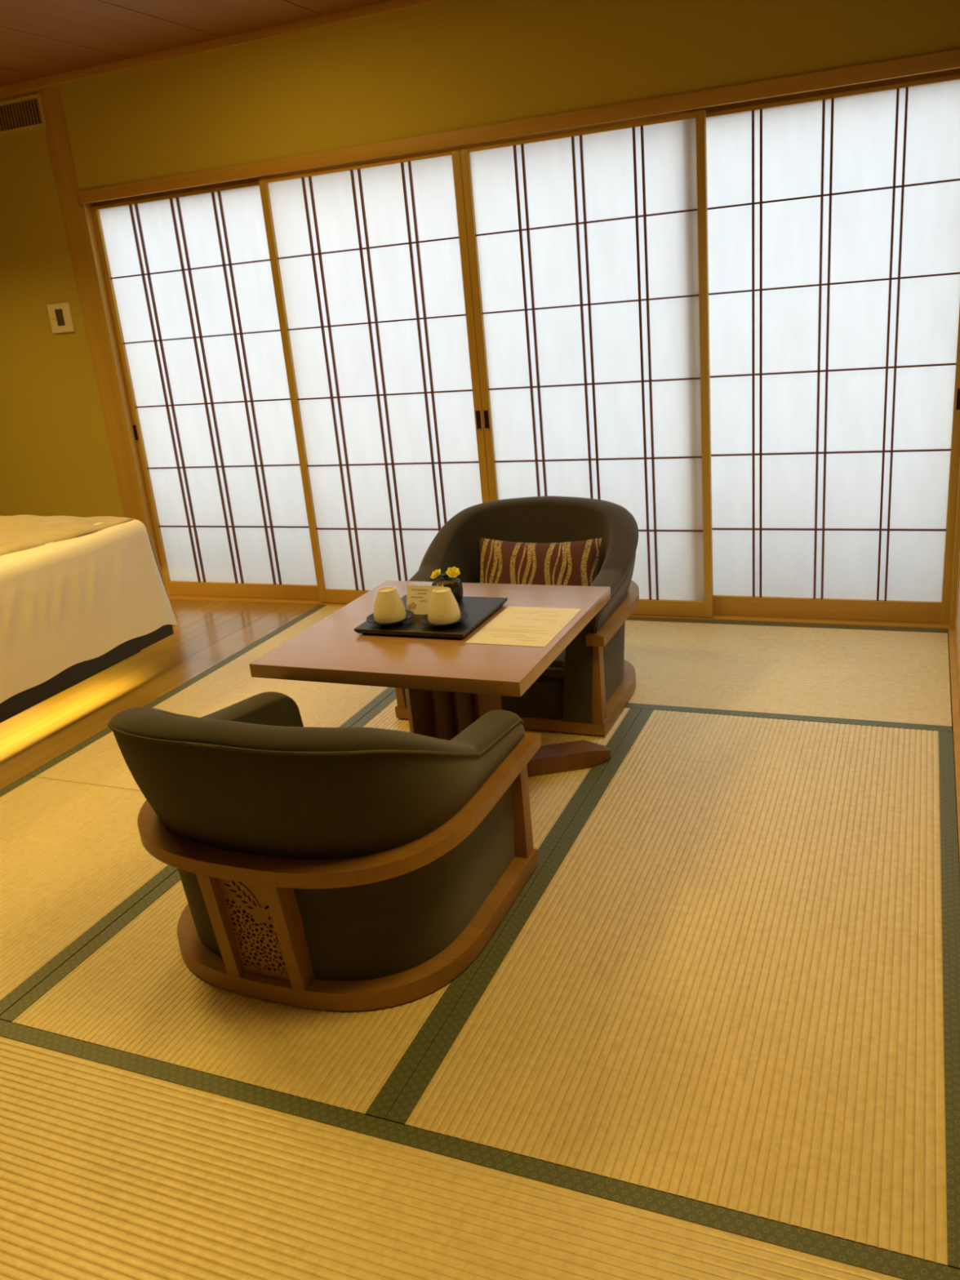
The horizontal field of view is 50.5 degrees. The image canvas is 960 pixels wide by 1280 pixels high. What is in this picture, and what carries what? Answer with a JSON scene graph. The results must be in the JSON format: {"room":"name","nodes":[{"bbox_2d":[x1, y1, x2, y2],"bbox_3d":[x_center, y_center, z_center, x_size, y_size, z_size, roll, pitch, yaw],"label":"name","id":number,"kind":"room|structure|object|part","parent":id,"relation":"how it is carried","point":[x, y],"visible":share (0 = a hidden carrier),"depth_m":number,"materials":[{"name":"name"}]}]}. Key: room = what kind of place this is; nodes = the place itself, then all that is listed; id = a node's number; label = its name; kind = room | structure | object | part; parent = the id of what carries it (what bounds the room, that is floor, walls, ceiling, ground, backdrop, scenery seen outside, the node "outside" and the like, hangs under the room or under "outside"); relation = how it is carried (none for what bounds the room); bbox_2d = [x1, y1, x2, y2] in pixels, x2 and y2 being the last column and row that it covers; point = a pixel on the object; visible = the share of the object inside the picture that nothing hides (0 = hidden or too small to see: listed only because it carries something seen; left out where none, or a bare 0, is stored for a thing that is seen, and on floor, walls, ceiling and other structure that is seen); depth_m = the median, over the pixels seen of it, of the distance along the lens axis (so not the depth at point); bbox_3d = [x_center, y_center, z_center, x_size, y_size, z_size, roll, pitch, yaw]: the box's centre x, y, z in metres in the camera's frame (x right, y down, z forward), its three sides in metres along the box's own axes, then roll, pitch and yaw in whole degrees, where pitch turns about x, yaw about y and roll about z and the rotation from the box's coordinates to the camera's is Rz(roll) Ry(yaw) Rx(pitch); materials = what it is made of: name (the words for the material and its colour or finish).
{"room":"japanese hotel room","nodes":[
{"label":"japanese hotel room","id":0,"kind":"room"},
{"bbox_2d":[0,599,318,790],"bbox_3d":[-3.605,0.850,2.825,3.386,0.030,6.600,3,20,23],"label":"floor","id":1,"kind":"structure","parent":0,"point":[207,633],"depth_m":4.19,"materials":[{"name":"brown wood"}]},
{"bbox_2d":[0,514,177,723],"bbox_3d":[-2.525,-0.014,3.966,2.106,0.675,1.597,3,20,23],"label":"bed","id":2,"kind":"object","parent":1,"relation":"on","point":[80,597],"visible":1,"depth_m":3.77,"materials":[{"name":"white fabric"}]},
{"bbox_3d":[-2.594,-0.119,3.920,1.985,0.390,1.303,3,20,23],"label":"mattress","id":3,"kind":"part","parent":2,"relation":"part of","materials":[{"name":"white fabric"}]},
{"bbox_2d":[0,514,173,625],"bbox_3d":[-2.522,-0.100,3.959,2.010,0.510,1.533,3,20,23],"label":"bedspread","id":4,"kind":"object","parent":2,"relation":"on","point":[26,539],"depth_m":3.88,"materials":[{"name":"white fabric"}]},
{"bbox_2d":[0,0,388,86],"bbox_3d":[-2.447,-1.468,1.512,6.320,0.050,6.750,3,20,23],"label":"ceiling","id":5,"kind":"structure","parent":0,"point":[39,38],"depth_m":3.95,"materials":[{"name":"brown wood"}]},
{"bbox_2d":[0,0,959,517],"bbox_3d":[-1.124,-1.358,4.784,6.220,2.496,0.164,3,20,23],"label":"wall","id":6,"kind":"structure","parent":0,"point":[446,65],"depth_m":4.14,"materials":[{"name":"paint"}]},
{"bbox_2d":[0,93,46,135],"bbox_3d":[-2.411,-2.454,4.848,0.880,0.136,0.012,3,20,23],"label":"air vent","id":7,"kind":"object","parent":6,"relation":"in","point":[24,113],"visible":1,"depth_m":4.72,"materials":[{"name":"brown wood"}]},
{"bbox_2d":[46,302,75,333],"bbox_3d":[-2.068,-1.589,5.026,0.136,0.136,0.014,3,20,23],"label":"light switch","id":8,"kind":"object","parent":6,"relation":"attached to","point":[60,317],"visible":1,"depth_m":5.02,"materials":[{"name":"beige plastic"}]},
{"bbox_2d":[36,84,160,568],"bbox_3d":[-1.832,-1.391,5.073,0.140,2.496,0.124,3,20,23],"label":"wooden post","id":9,"kind":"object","parent":6,"relation":"attached to","point":[77,217],"depth_m":4.95,"materials":[{"name":"brown wood"}]},
{"bbox_2d":[90,181,319,599],"bbox_3d":[-1.298,-1.122,4.930,1.010,1.909,0.033,3,20,23],"label":"door","id":10,"kind":"structure","parent":6,"relation":"in","point":[188,277],"depth_m":4.91,"materials":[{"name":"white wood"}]},
{"bbox_3d":[-1.736,-1.044,5.140,0.020,0.080,0.005,3,20,23],"label":"finger pull","id":11,"kind":"part","parent":10,"relation":"part of","materials":[{"name":"brown metal"}]},
{"bbox_3d":[-1.379,-2.016,4.625,0.917,0.014,0.026,3,20,23],"label":"rail","id":12,"kind":"part","parent":10,"relation":"part of","materials":[{"name":"brown wood"}]},
{"bbox_3d":[-1.215,-0.257,5.226,0.917,0.073,0.026,3,20,23],"label":"rail","id":13,"kind":"part","parent":10,"relation":"part of","materials":[{"name":"brown wood"}]},
{"bbox_2d":[0,0,444,97],"bbox_3d":[-1.264,-2.490,4.316,6.220,0.036,0.030,3,20,23],"label":"trim","id":14,"kind":"structure","parent":6,"relation":"attached to","point":[389,6],"depth_m":4.23,"materials":[{"name":"brown wood"}]},
{"bbox_2d":[258,147,489,603],"bbox_3d":[-0.430,-1.069,4.527,0.949,1.916,0.033,3,20,23],"label":"door","id":15,"kind":"structure","parent":6,"relation":"in","point":[370,260],"depth_m":4.47,"materials":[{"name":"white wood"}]},
{"bbox_3d":[-0.349,-0.198,4.827,0.880,0.067,0.026,3,20,23],"label":"rail","id":16,"kind":"part","parent":15,"relation":"part of","materials":[{"name":"brown wood"}]},
{"bbox_3d":[-0.513,-1.963,4.224,0.880,0.021,0.026,3,20,23],"label":"rail","id":17,"kind":"part","parent":15,"relation":"part of","materials":[{"name":"brown wood"}]},
{"bbox_3d":[-0.005,-0.944,4.374,0.020,0.080,0.005,3,20,23],"label":"finger pull","id":18,"kind":"part","parent":15,"relation":"part of","materials":[{"name":"brown metal"}]},
{"bbox_2d":[77,48,959,206],"bbox_3d":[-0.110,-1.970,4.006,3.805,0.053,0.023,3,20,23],"label":"trim","id":19,"kind":"structure","parent":6,"relation":"attached to","point":[948,60],"depth_m":3.82,"materials":[{"name":"brown wood"}]},
{"bbox_2d":[168,595,949,631],"bbox_3d":[0.078,-0.136,4.692,3.820,0.039,0.094,3,20,23],"label":"trim","id":20,"kind":"structure","parent":6,"relation":"attached to","point":[716,617],"depth_m":4.22,"materials":[{"name":"brown wood"}]},
{"bbox_2d":[459,109,713,617],"bbox_3d":[0.451,-1.024,4.155,0.962,1.916,0.033,3,20,23],"label":"door","id":21,"kind":"structure","parent":6,"relation":"in","point":[588,252],"depth_m":4.08,"materials":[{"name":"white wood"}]},
{"bbox_3d":[0.029,-0.942,4.359,0.020,0.080,0.005,3,20,23],"label":"finger pull","id":22,"kind":"part","parent":21,"relation":"part of","materials":[{"name":"brown metal"}]},
{"bbox_3d":[0.369,-1.917,3.851,0.896,0.021,0.026,3,20,23],"label":"rail","id":23,"kind":"part","parent":21,"relation":"part of","materials":[{"name":"brown wood"}]},
{"bbox_3d":[0.534,-0.153,4.454,0.896,0.067,0.026,3,20,23],"label":"rail","id":24,"kind":"part","parent":21,"relation":"part of","materials":[{"name":"brown wood"}]},
{"bbox_2d":[706,74,959,623],"bbox_3d":[1.284,-0.990,3.840,0.991,1.909,0.033,3,20,23],"label":"door","id":25,"kind":"structure","parent":6,"relation":"in","point":[833,220],"depth_m":3.80,"materials":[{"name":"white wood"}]},
{"bbox_3d":[1.369,-0.130,4.133,0.916,0.083,0.026,3,20,23],"label":"rail","id":26,"kind":"part","parent":25,"relation":"part of","materials":[{"name":"brown wood"}]},
{"bbox_3d":[1.205,-1.883,3.534,0.916,0.014,0.026,3,20,23],"label":"rail","id":27,"kind":"part","parent":25,"relation":"part of","materials":[{"name":"brown wood"}]},
{"bbox_3d":[1.731,-0.867,3.675,0.020,0.080,0.005,3,20,23],"label":"finger pull","id":28,"kind":"part","parent":25,"relation":"part of","materials":[{"name":"brown metal"}]},
{"bbox_2d":[947,627,959,876],"bbox_3d":[0.556,1.060,1.064,0.031,0.038,6.596,3,20,23],"label":"trim","id":29,"kind":"structure","parent":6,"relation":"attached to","point":[952,655],"depth_m":3.15,"materials":[{"name":"brown wood"}]},
{"bbox_3d":[-0.670,1.023,1.663,2.934,0.058,6.720,3,20,23],"label":"floor","id":30,"kind":"structure","parent":0,"visible":0},
{"bbox_2d":[0,775,177,1015],"bbox_3d":[-1.448,0.797,2.394,0.910,0.030,1.884,3,20,23],"label":"mat","id":31,"kind":"object","parent":30,"relation":"on","point":[74,860],"visible":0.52,"depth_m":2.75,"materials":[{"name":"beige wicker"}]},
{"bbox_2d":[26,604,395,791],"bbox_3d":[-0.728,0.173,4.022,0.910,0.030,1.882,3,20,23],"label":"mat","id":32,"kind":"object","parent":30,"relation":"on","point":[99,760],"visible":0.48,"depth_m":3.84,"materials":[{"name":"beige wicker"}]},
{"bbox_2d":[0,690,641,1119],"bbox_3d":[-0.243,0.537,2.827,0.941,0.030,1.888,3,20,23],"label":"mat","id":33,"kind":"object","parent":30,"relation":"on","point":[131,989],"visible":0.35,"depth_m":2.14,"materials":[{"name":"beige wicker"}]},
{"bbox_2d":[107,691,541,1010],"bbox_3d":[-0.355,0.359,2.328,0.794,0.644,0.735,3,20,23],"label":"armchair","id":34,"kind":"object","parent":33,"relation":"on","point":[328,868],"visible":1,"depth_m":2.07,"materials":[{"name":"brown leather"}]},
{"bbox_3d":[-0.535,0.588,2.140,0.031,0.273,0.083,3,20,23],"label":"post","id":35,"kind":"part","parent":34,"relation":"part of","materials":[{"name":"brown wood"}]},
{"bbox_3d":[-0.460,0.591,2.110,0.131,0.271,0.009,3,26,23],"label":"carved panel","id":36,"kind":"part","parent":34,"relation":"part of","materials":[{"name":"brown wood"}]},
{"bbox_3d":[-0.386,0.596,2.077,0.031,0.273,0.083,3,20,23],"label":"post","id":37,"kind":"part","parent":34,"relation":"part of","materials":[{"name":"brown wood"}]},
{"bbox_3d":[-0.354,0.344,2.330,0.794,0.033,0.721,3,20,23],"label":"arm rail","id":38,"kind":"part","parent":34,"relation":"part of","materials":[{"name":"brown wood"}]},
{"bbox_3d":[0.098,0.404,2.505,0.037,0.273,0.046,3,20,23],"label":"post","id":39,"kind":"part","parent":34,"relation":"part of","materials":[{"name":"brown wood"}]},
{"bbox_2d":[248,580,610,777],"bbox_3d":[-0.075,0.187,2.981,0.796,0.500,0.794,3,20,23],"label":"table","id":40,"kind":"object","parent":33,"relation":"on","point":[449,684],"visible":0.55,"depth_m":2.77,"materials":[{"name":"brown wood"}]},
{"bbox_2d":[353,594,507,638],"bbox_3d":[-0.136,-0.069,2.939,0.336,0.020,0.331,3,20,23],"label":"tray","id":41,"kind":"object","parent":40,"relation":"on","point":[478,609],"visible":0.66,"depth_m":2.84,"materials":[{"name":"black wood"}]},
{"bbox_2d":[366,609,413,626],"bbox_3d":[-0.253,-0.059,2.878,0.135,0.020,0.135,3,20,23],"label":"saucer","id":42,"kind":"object","parent":41,"relation":"on","point":[410,614],"visible":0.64,"depth_m":2.86,"materials":[{"name":"black ceramic"}]},
{"bbox_2d":[373,586,406,623],"bbox_3d":[-0.257,-0.101,2.863,0.092,0.087,0.092,3,20,23],"label":"teacup","id":43,"kind":"object","parent":42,"relation":"on","point":[388,606],"visible":1,"depth_m":2.83,"materials":[{"name":"beige ceramic"}]},
{"bbox_2d":[406,585,443,614],"bbox_3d":[-0.158,-0.114,2.921,0.117,0.081,0.021,3,21,24],"label":"greeting card","id":44,"kind":"object","parent":41,"relation":"on","point":[418,597],"visible":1,"depth_m":2.93,"materials":[{"name":"beige paper"}]},
{"bbox_2d":[409,602,416,608],"bbox_3d":[-0.193,-0.099,2.937,0.021,0.021,0.001,3,6,23],"label":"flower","id":45,"kind":"object","parent":44,"relation":"on","point":[412,603],"depth_m":2.94,"materials":[{"name":"orange paper"}]},
{"bbox_2d":[420,610,468,626],"bbox_3d":[-0.098,-0.054,2.824,0.135,0.020,0.135,3,20,23],"label":"saucer","id":46,"kind":"object","parent":41,"relation":"on","point":[424,619],"visible":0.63,"depth_m":2.80,"materials":[{"name":"black ceramic"}]},
{"bbox_2d":[427,586,461,624],"bbox_3d":[-0.102,-0.097,2.809,0.092,0.087,0.092,3,20,23],"label":"teacup","id":47,"kind":"object","parent":46,"relation":"on","point":[443,608],"visible":0.99,"depth_m":2.78,"materials":[{"name":"beige ceramic"}]},
{"bbox_2d":[430,566,462,602],"bbox_3d":[-0.098,-0.165,3.015,0.094,0.104,0.092,3,20,23],"label":"flower pot","id":48,"kind":"object","parent":41,"relation":"on","point":[455,584],"visible":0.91,"depth_m":2.99,"materials":[{"name":"black ceramic"}]},
{"bbox_3d":[-0.097,-0.145,3.022,0.092,0.062,0.092,3,20,23],"label":"pot","id":49,"kind":"part","parent":48,"relation":"part of","materials":[{"name":"black ceramic"}]},
{"bbox_2d":[465,606,581,647],"bbox_3d":[0.125,-0.041,2.814,0.226,0.001,0.322,3,20,23],"label":"paper sheet","id":50,"kind":"object","parent":40,"relation":"on","point":[526,626],"visible":1,"depth_m":2.80,"materials":[{"name":"beige paper"}]},
{"bbox_2d":[0,1019,959,1279],"bbox_3d":[-0.347,1.030,1.411,1.898,0.030,0.957,3,20,23],"label":"mat","id":51,"kind":"object","parent":30,"relation":"on","point":[115,1164],"visible":1,"depth_m":1.66,"materials":[{"name":"beige wicker"}]},
{"bbox_2d":[385,708,959,1269],"bbox_3d":[0.631,0.581,2.457,0.957,0.030,1.888,3,20,23],"label":"mat","id":52,"kind":"object","parent":30,"relation":"on","point":[731,980],"visible":0.98,"depth_m":2.06,"materials":[{"name":"beige wicker"}]},
{"bbox_2d":[623,617,951,731],"bbox_3d":[0.741,0.088,3.872,1.898,0.030,0.961,3,20,23],"label":"mat","id":53,"kind":"object","parent":30,"relation":"on","point":[884,677],"visible":0.63,"depth_m":3.65,"materials":[{"name":"beige wicker"}]},
{"bbox_2d":[395,496,639,736],"bbox_3d":[0.155,-0.122,3.596,0.794,0.644,0.735,3,20,23],"label":"armchair","id":54,"kind":"object","parent":53,"relation":"on","point":[585,689],"visible":0.36,"depth_m":3.48,"materials":[{"name":"brown leather"}]},
{"bbox_3d":[-0.273,0.096,3.509,0.037,0.273,0.046,3,20,23],"label":"post","id":55,"kind":"part","parent":54,"relation":"part of","materials":[{"name":"brown wood"}]},
{"bbox_3d":[0.147,0.101,3.602,0.494,0.128,0.524,3,20,23],"label":"seat","id":56,"kind":"part","parent":54,"relation":"part of","materials":[{"name":"black leather"}]},
{"bbox_2d":[479,537,601,586],"bbox_3d":[0.204,-0.218,3.657,0.469,0.278,0.147,2,20,20],"label":"cushion","id":57,"kind":"object","parent":54,"relation":"on","point":[575,563],"visible":0.59,"depth_m":3.61,"materials":[{"name":"red fabric"}]},
{"bbox_2d":[537,648,565,681],"bbox_3d":[0.139,0.007,3.573,0.514,0.069,0.538,3,20,23],"label":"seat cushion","id":58,"kind":"object","parent":54,"relation":"on","point":[556,672],"depth_m":3.27,"materials":[{"name":"black leather"}]},
{"bbox_3d":[0.372,0.129,3.236,0.037,0.273,0.046,3,20,23],"label":"post","id":59,"kind":"part","parent":54,"relation":"part of","materials":[{"name":"brown wood"}]},
{"bbox_3d":[0.152,-0.132,3.585,0.794,0.033,0.721,3,20,23],"label":"arm rail","id":60,"kind":"part","parent":54,"relation":"part of","materials":[{"name":"brown wood"}]},
{"bbox_3d":[0.544,-0.092,0.717,0.108,2.556,6.750,3,20,23],"label":"wall","id":61,"kind":"structure","parent":0,"visible":0},
{"bbox_2d":[949,460,959,629],"bbox_3d":[1.743,-0.996,3.618,0.030,2.000,0.130,3,20,23],"label":"trim","id":62,"kind":"structure","parent":61,"relation":"attached to","point":[957,539],"depth_m":3.80,"materials":[{"name":"brown wood"}]},
{"bbox_2d":[954,551,959,718],"bbox_3d":[1.357,-0.623,2.732,0.012,1.920,1.860,3,20,23],"label":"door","id":63,"kind":"structure","parent":61,"relation":"in","point":[957,628],"depth_m":3.62,"materials":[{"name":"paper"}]},
{"bbox_3d":[1.359,-0.627,2.729,0.008,1.790,1.760,3,20,23],"label":"panel","id":64,"kind":"part","parent":63,"relation":"part of","materials":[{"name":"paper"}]}
]}

